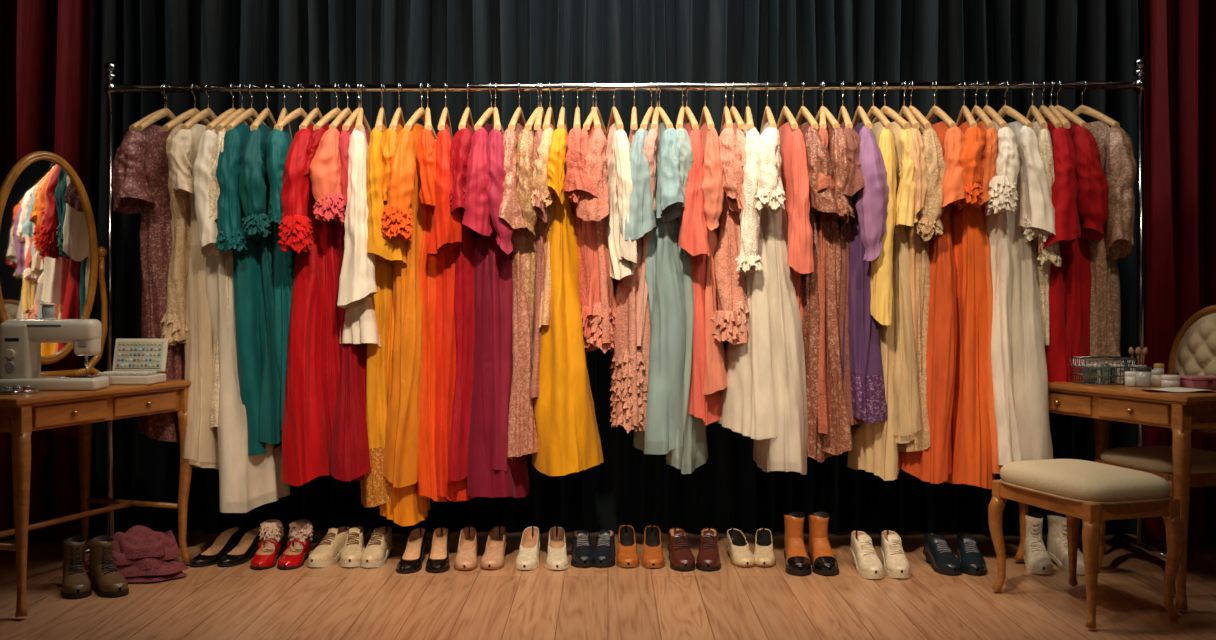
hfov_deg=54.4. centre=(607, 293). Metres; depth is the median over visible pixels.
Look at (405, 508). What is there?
gown
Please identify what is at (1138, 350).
brushes
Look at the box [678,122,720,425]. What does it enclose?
dress
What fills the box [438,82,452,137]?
wooden hanger
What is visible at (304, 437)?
gown
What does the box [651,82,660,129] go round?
wooden hanger
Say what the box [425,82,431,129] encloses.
wooden hanger
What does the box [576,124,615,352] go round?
dress
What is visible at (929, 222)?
gown
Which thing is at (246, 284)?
gown
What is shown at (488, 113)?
wooden hanger
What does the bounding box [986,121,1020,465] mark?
gown
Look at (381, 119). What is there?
wooden hanger
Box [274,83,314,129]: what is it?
wooden hanger
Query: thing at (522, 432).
dress
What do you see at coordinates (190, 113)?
wooden hanger
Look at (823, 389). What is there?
dress
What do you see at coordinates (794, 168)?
dress
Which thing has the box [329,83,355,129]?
wooden hanger
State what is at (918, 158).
dress
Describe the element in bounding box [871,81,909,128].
wooden hanger
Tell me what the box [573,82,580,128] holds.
wooden hanger
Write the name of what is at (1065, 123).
wooden hanger
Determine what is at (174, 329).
dress
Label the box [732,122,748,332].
dress
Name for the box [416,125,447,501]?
gown
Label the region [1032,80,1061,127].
wooden hanger
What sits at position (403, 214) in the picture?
gown
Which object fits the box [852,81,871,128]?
wooden hanger
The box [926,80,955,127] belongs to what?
wooden hanger
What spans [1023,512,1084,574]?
ankle boots
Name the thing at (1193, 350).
tufted chair
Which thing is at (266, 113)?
wooden hanger
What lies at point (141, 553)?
folded clothes
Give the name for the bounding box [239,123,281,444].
gown
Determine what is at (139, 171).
gown
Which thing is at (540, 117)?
wooden hanger
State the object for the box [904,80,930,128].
wooden hanger
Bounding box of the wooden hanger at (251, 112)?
[226,83,265,130]
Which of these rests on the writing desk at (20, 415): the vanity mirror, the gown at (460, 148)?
the vanity mirror
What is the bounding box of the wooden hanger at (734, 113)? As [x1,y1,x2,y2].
[730,81,744,129]
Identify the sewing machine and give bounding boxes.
[0,302,108,390]
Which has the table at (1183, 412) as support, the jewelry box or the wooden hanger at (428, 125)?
the jewelry box
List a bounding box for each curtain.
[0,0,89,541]
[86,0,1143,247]
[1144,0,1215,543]
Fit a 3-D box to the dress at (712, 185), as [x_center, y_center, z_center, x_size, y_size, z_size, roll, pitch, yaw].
[0.414,-0.144,4.929,0.170,1.115,0.562,0,0,-2]
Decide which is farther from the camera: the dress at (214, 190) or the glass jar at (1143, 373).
the dress at (214, 190)
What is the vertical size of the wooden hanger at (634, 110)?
0.230 m
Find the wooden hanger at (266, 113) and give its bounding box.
[250,83,275,130]
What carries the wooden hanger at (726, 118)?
hanging from the clothes rack
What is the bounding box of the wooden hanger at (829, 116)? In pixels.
[815,81,839,128]
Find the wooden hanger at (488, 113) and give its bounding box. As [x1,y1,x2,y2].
[474,82,503,134]
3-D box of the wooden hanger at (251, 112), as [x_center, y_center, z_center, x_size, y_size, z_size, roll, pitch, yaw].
[-1.498,-0.772,4.973,0.027,0.230,0.410,0,0,9]
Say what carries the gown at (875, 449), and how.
hanging from the wooden hanger at (874, 111)
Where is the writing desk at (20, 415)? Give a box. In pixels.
[0,379,192,616]
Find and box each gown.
[111,124,184,442]
[215,123,281,455]
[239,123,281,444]
[266,126,294,431]
[278,123,330,485]
[303,123,363,480]
[309,123,370,480]
[360,124,406,507]
[380,123,429,525]
[381,123,435,487]
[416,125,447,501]
[427,124,474,500]
[447,123,477,481]
[462,123,529,497]
[486,124,515,471]
[532,123,603,475]
[717,123,779,439]
[753,122,807,474]
[798,122,838,462]
[817,121,854,454]
[842,122,888,423]
[847,121,899,480]
[899,121,945,451]
[899,121,966,483]
[944,121,994,488]
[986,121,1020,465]
[1007,121,1055,460]
[1082,121,1136,363]
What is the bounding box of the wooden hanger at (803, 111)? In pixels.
[795,81,817,128]
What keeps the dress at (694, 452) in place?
hanging from the wooden hanger at (681, 115)
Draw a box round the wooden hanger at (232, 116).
[216,83,253,130]
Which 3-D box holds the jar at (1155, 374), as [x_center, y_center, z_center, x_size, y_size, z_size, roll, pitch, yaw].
[2.085,0.320,4.500,0.049,0.061,0.049,0,0,0]
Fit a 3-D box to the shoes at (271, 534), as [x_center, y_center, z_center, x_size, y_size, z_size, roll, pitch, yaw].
[-1.338,1.022,4.841,0.227,0.155,0.279,0,0,0]
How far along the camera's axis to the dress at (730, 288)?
4.72 m
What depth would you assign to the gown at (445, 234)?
4.79 m
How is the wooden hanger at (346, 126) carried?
hanging from the clothes rack
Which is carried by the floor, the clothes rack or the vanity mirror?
the clothes rack
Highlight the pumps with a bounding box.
[190,526,260,565]
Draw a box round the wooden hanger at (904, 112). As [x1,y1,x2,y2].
[899,80,919,128]
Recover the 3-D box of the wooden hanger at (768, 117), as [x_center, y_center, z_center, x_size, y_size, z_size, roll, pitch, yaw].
[0.664,-0.772,4.925,0.027,0.230,0.410,0,0,1]
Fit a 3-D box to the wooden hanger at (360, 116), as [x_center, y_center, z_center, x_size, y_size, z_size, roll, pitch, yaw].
[-1.037,-0.772,4.963,0.027,0.230,0.410,0,0,-9]
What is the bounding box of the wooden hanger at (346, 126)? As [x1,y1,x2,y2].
[342,83,371,136]
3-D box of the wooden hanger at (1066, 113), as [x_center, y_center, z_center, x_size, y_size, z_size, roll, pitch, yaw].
[1.863,-0.772,4.899,0.027,0.230,0.410,0,0,-9]
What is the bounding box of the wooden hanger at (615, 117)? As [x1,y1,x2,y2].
[606,82,622,139]
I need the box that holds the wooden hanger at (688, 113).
[684,81,698,129]
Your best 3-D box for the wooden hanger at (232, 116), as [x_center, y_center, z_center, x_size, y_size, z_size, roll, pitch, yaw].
[-1.540,-0.772,4.974,0.027,0.230,0.410,0,0,9]
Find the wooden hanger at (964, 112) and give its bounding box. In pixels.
[956,80,976,127]
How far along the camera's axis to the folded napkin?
4.25 m
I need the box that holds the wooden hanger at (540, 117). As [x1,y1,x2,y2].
[534,82,544,129]
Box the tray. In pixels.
[0,385,39,394]
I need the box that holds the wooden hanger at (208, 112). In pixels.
[181,83,216,129]
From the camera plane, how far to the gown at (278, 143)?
4.79 m
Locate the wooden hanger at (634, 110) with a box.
[631,82,636,129]
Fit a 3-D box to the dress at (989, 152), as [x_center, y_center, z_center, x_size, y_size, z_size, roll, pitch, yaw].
[1.539,0.011,4.894,0.150,1.424,0.531,0,0,9]
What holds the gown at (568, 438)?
hanging from the wooden hanger at (562, 115)
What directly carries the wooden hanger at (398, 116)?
hanging from the clothes rack
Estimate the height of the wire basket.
0.108 m
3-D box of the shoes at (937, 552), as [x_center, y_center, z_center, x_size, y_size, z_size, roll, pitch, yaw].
[1.395,1.037,4.744,0.212,0.126,0.278,0,0,0]
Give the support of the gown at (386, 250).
hanging from the wooden hanger at (381, 119)
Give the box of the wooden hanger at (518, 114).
[508,82,525,129]
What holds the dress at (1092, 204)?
hanging from the wooden hanger at (1066, 113)
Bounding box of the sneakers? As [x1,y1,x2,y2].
[850,530,910,578]
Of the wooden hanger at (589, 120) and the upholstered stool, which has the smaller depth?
the upholstered stool
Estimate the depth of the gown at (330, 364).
4.80 m
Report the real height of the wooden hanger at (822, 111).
0.230 m
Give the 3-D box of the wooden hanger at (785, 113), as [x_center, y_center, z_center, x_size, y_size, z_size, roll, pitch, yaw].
[0.737,-0.772,4.924,0.027,0.230,0.410,0,0,-2]
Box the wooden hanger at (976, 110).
[971,80,993,128]
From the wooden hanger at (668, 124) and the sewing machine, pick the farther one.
the wooden hanger at (668, 124)
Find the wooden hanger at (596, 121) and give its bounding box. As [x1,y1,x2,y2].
[590,82,600,128]
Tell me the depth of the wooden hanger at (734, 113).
4.82 m
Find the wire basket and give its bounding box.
[1070,356,1137,384]
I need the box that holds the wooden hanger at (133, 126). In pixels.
[129,83,182,129]
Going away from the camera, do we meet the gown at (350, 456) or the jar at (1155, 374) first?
the jar at (1155, 374)
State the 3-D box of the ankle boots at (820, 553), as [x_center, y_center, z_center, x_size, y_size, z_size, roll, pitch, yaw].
[0.807,0.997,4.739,0.209,0.206,0.276,0,0,0]
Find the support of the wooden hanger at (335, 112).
hanging from the clothes rack
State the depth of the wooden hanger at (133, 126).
4.88 m
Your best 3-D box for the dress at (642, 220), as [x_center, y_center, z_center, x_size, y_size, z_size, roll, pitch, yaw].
[0.202,-0.126,4.924,0.212,1.151,0.580,0,0,11]
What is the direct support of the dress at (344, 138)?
hanging from the wooden hanger at (346, 126)
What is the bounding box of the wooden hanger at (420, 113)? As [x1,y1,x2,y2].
[404,82,436,139]
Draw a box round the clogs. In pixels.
[616,525,664,567]
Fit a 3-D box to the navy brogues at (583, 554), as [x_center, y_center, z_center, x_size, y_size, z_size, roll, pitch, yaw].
[-0.059,1.038,4.866,0.186,0.124,0.259,0,0,0]
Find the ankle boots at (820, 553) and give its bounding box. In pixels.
[784,511,838,574]
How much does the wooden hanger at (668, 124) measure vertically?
0.230 m
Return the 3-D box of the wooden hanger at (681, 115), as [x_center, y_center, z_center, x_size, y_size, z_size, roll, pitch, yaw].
[0.312,-0.772,4.933,0.027,0.230,0.410,0,0,7]
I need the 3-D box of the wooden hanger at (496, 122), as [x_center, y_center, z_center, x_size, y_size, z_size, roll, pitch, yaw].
[-0.471,-0.772,4.950,0.027,0.230,0.410,0,0,-8]
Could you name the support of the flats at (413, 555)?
on the floor
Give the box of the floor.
[0,528,1215,639]
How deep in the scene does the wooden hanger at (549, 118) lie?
4.86 m
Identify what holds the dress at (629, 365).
hanging from the wooden hanger at (634, 110)
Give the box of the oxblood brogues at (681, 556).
[668,527,720,570]
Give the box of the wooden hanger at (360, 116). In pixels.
[355,83,363,130]
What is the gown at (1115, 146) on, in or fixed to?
hanging from the wooden hanger at (1082, 109)
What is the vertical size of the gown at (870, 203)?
1.220 m
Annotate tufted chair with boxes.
[1095,305,1215,593]
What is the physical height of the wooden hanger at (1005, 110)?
0.230 m
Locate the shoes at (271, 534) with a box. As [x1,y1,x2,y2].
[250,519,312,568]
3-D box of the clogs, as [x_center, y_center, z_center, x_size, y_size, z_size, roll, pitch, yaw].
[0.132,1.040,4.868,0.200,0.121,0.296,0,0,0]
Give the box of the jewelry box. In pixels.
[1180,375,1215,389]
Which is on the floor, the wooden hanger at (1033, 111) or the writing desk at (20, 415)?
the writing desk at (20, 415)
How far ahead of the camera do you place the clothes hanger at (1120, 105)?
5.43 m
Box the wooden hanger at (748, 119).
[743,81,753,131]
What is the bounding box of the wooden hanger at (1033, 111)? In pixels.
[1026,80,1046,128]
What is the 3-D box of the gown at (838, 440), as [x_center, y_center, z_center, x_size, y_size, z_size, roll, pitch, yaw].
[0.911,-0.025,4.926,0.183,1.352,0.558,0,0,-5]
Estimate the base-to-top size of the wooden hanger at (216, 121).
0.230 m
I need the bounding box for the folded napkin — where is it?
[1148,387,1215,391]
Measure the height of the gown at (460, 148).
1.464 m
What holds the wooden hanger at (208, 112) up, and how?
hanging from the clothes rack
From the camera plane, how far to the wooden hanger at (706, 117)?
4.85 m
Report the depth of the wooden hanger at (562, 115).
4.84 m
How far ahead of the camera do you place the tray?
4.13 m
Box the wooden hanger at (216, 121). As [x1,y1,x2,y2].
[206,83,247,130]
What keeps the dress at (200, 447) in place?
hanging from the wooden hanger at (208, 112)
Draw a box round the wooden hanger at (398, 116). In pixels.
[390,83,404,129]
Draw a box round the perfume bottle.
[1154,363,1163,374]
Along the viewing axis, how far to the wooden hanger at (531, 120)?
4.81 m
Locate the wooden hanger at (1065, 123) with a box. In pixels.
[1043,80,1069,128]
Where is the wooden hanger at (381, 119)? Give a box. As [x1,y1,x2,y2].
[375,83,386,130]
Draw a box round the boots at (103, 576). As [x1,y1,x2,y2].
[61,535,128,597]
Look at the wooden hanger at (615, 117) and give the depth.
4.91 m
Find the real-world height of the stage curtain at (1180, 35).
3.488 m
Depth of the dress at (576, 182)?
4.71 m
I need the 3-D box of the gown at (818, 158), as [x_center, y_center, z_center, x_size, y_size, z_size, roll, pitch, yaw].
[0.819,-0.010,4.921,0.225,1.382,0.616,0,0,-4]
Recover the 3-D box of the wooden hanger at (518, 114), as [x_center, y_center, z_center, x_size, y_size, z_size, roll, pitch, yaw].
[-0.371,-0.772,4.948,0.027,0.230,0.410,0,0,4]
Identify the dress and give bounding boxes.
[169,124,218,468]
[193,128,289,512]
[208,127,232,427]
[339,123,369,204]
[498,123,536,459]
[516,125,537,364]
[530,123,547,400]
[531,123,553,331]
[564,125,597,337]
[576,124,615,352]
[581,123,615,317]
[609,125,649,433]
[620,122,655,318]
[634,122,685,454]
[636,123,659,348]
[665,122,707,473]
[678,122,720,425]
[700,123,726,394]
[711,123,747,345]
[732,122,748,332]
[778,122,813,320]
[817,124,834,433]
[838,122,864,429]
[891,121,922,443]
[902,121,927,351]
[969,121,1002,473]
[1032,121,1061,346]
[1036,121,1080,381]
[1064,121,1108,381]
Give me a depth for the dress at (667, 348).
4.71 m
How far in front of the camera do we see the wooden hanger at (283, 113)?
4.91 m
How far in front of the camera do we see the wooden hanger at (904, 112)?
4.82 m
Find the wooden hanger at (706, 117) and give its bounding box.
[699,81,713,129]
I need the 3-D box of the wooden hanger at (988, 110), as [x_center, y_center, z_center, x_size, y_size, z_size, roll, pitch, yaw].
[1.572,-0.772,4.905,0.028,0.230,0.410,0,0,-1]
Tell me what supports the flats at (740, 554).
on the floor
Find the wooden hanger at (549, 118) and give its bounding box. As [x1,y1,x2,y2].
[543,82,554,130]
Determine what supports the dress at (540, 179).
hanging from the wooden hanger at (549, 118)
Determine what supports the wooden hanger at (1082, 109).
hanging from the clothes rack
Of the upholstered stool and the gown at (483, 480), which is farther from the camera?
the gown at (483, 480)
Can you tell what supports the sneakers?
on the floor
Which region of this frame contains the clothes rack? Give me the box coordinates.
[85,57,1166,571]
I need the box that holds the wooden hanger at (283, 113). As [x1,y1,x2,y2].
[276,83,291,139]
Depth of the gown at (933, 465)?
4.73 m
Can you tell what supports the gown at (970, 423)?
hanging from the wooden hanger at (964, 112)
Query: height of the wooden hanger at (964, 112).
0.230 m
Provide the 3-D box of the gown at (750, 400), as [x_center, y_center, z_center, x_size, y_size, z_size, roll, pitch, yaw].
[0.602,-0.063,4.901,0.299,1.275,0.551,0,0,4]
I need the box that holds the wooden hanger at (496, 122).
[492,82,500,129]
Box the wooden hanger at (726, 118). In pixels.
[720,81,732,133]
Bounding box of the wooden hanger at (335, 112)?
[313,83,346,129]
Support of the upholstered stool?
on the floor
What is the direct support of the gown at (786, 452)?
hanging from the wooden hanger at (768, 117)
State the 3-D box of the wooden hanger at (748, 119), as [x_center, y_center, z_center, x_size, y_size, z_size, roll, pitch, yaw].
[0.583,-0.772,4.927,0.027,0.230,0.410,0,0,4]
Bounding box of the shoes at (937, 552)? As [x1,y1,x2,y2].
[923,533,986,574]
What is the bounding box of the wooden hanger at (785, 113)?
[776,81,797,128]
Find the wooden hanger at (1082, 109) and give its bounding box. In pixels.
[1066,80,1119,127]
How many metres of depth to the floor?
4.20 m
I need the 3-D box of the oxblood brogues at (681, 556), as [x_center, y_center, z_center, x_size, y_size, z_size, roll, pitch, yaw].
[0.353,1.034,4.814,0.212,0.132,0.277,0,0,0]
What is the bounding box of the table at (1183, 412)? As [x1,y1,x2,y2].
[1014,382,1215,609]
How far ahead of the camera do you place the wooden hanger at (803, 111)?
4.86 m
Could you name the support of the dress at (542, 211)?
hanging from the wooden hanger at (540, 117)
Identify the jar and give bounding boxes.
[1125,371,1135,386]
[1135,366,1151,386]
[1151,370,1162,385]
[1161,375,1179,387]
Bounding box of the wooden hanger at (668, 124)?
[659,81,672,128]
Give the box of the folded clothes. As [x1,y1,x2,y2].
[85,525,188,581]
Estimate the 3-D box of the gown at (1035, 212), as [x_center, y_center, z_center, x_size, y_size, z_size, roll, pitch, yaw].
[1.643,0.002,4.875,0.229,1.406,0.625,0,0,-9]
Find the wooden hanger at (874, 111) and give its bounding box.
[867,81,891,128]
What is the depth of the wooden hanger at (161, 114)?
4.90 m
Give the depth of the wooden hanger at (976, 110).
4.82 m
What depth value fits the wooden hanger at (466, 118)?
4.88 m
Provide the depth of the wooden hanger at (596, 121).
4.79 m
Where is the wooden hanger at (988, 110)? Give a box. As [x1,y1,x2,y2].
[976,80,1006,127]
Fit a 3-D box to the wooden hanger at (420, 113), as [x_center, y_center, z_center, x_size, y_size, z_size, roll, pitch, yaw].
[-0.781,-0.772,4.957,0.027,0.230,0.410,0,0,7]
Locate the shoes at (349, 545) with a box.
[307,526,392,567]
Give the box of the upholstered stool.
[988,459,1184,628]
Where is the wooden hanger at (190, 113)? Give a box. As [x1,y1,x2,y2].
[162,83,209,131]
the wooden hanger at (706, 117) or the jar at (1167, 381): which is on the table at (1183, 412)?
the jar at (1167, 381)
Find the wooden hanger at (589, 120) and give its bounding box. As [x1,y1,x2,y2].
[583,82,606,138]
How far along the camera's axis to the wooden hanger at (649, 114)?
4.82 m
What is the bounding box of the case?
[92,339,168,384]
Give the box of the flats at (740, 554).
[726,528,775,566]
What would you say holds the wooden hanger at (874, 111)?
hanging from the clothes rack
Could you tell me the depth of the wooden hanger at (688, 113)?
4.82 m
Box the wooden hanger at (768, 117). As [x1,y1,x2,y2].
[760,81,775,134]
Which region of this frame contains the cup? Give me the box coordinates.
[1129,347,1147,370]
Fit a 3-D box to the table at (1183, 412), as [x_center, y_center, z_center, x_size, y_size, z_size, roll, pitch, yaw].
[2.032,0.722,4.534,0.487,0.743,0.887,0,0,-22]
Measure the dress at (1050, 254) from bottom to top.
0.950 m
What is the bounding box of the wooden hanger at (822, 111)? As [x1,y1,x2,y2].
[820,81,825,128]
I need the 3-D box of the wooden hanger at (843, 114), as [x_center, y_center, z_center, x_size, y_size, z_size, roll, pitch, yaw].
[0.977,-0.772,4.918,0.027,0.230,0.410,0,0,4]
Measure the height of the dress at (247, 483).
1.586 m
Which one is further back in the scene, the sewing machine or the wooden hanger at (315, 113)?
the wooden hanger at (315, 113)
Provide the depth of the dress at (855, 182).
4.75 m
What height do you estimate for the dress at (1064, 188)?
1.090 m
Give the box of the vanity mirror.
[0,151,107,375]
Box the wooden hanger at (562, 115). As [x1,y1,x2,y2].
[557,82,566,128]
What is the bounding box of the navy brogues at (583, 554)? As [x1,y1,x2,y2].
[571,529,614,566]
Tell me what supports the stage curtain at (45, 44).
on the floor
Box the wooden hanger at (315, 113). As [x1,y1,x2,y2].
[299,83,322,129]
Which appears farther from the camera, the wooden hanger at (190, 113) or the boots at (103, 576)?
the wooden hanger at (190, 113)
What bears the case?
on the writing desk at (20, 415)
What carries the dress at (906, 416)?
hanging from the wooden hanger at (885, 110)
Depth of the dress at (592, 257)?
4.78 m
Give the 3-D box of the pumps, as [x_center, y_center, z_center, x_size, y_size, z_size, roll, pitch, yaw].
[-1.572,1.044,4.894,0.204,0.113,0.324,0,0,12]
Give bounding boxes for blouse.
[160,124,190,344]
[337,124,379,345]
[605,123,636,279]
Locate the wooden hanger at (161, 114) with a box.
[136,83,175,130]
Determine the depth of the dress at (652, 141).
4.76 m
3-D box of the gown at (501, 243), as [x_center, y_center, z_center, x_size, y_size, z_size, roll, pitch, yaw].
[-0.468,0.017,4.951,0.181,1.436,0.593,0,0,-8]
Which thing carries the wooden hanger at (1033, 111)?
hanging from the clothes rack
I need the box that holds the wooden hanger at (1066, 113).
[1049,80,1087,127]
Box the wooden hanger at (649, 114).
[640,81,653,129]
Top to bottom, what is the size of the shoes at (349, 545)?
0.132 m
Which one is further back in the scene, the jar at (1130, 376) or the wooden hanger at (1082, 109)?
the wooden hanger at (1082, 109)
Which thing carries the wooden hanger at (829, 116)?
hanging from the clothes rack
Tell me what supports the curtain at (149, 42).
on the floor
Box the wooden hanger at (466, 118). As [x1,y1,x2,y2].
[459,82,474,132]
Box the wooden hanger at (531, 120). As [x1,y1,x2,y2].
[525,82,542,129]
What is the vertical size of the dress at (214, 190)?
1.272 m
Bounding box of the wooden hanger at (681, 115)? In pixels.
[676,81,686,128]
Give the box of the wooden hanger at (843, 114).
[837,81,852,127]
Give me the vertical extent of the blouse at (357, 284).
0.928 m
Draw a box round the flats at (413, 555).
[396,527,449,572]
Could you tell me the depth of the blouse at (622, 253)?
4.71 m
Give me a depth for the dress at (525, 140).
4.72 m
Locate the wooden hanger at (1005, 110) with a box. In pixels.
[992,80,1032,127]

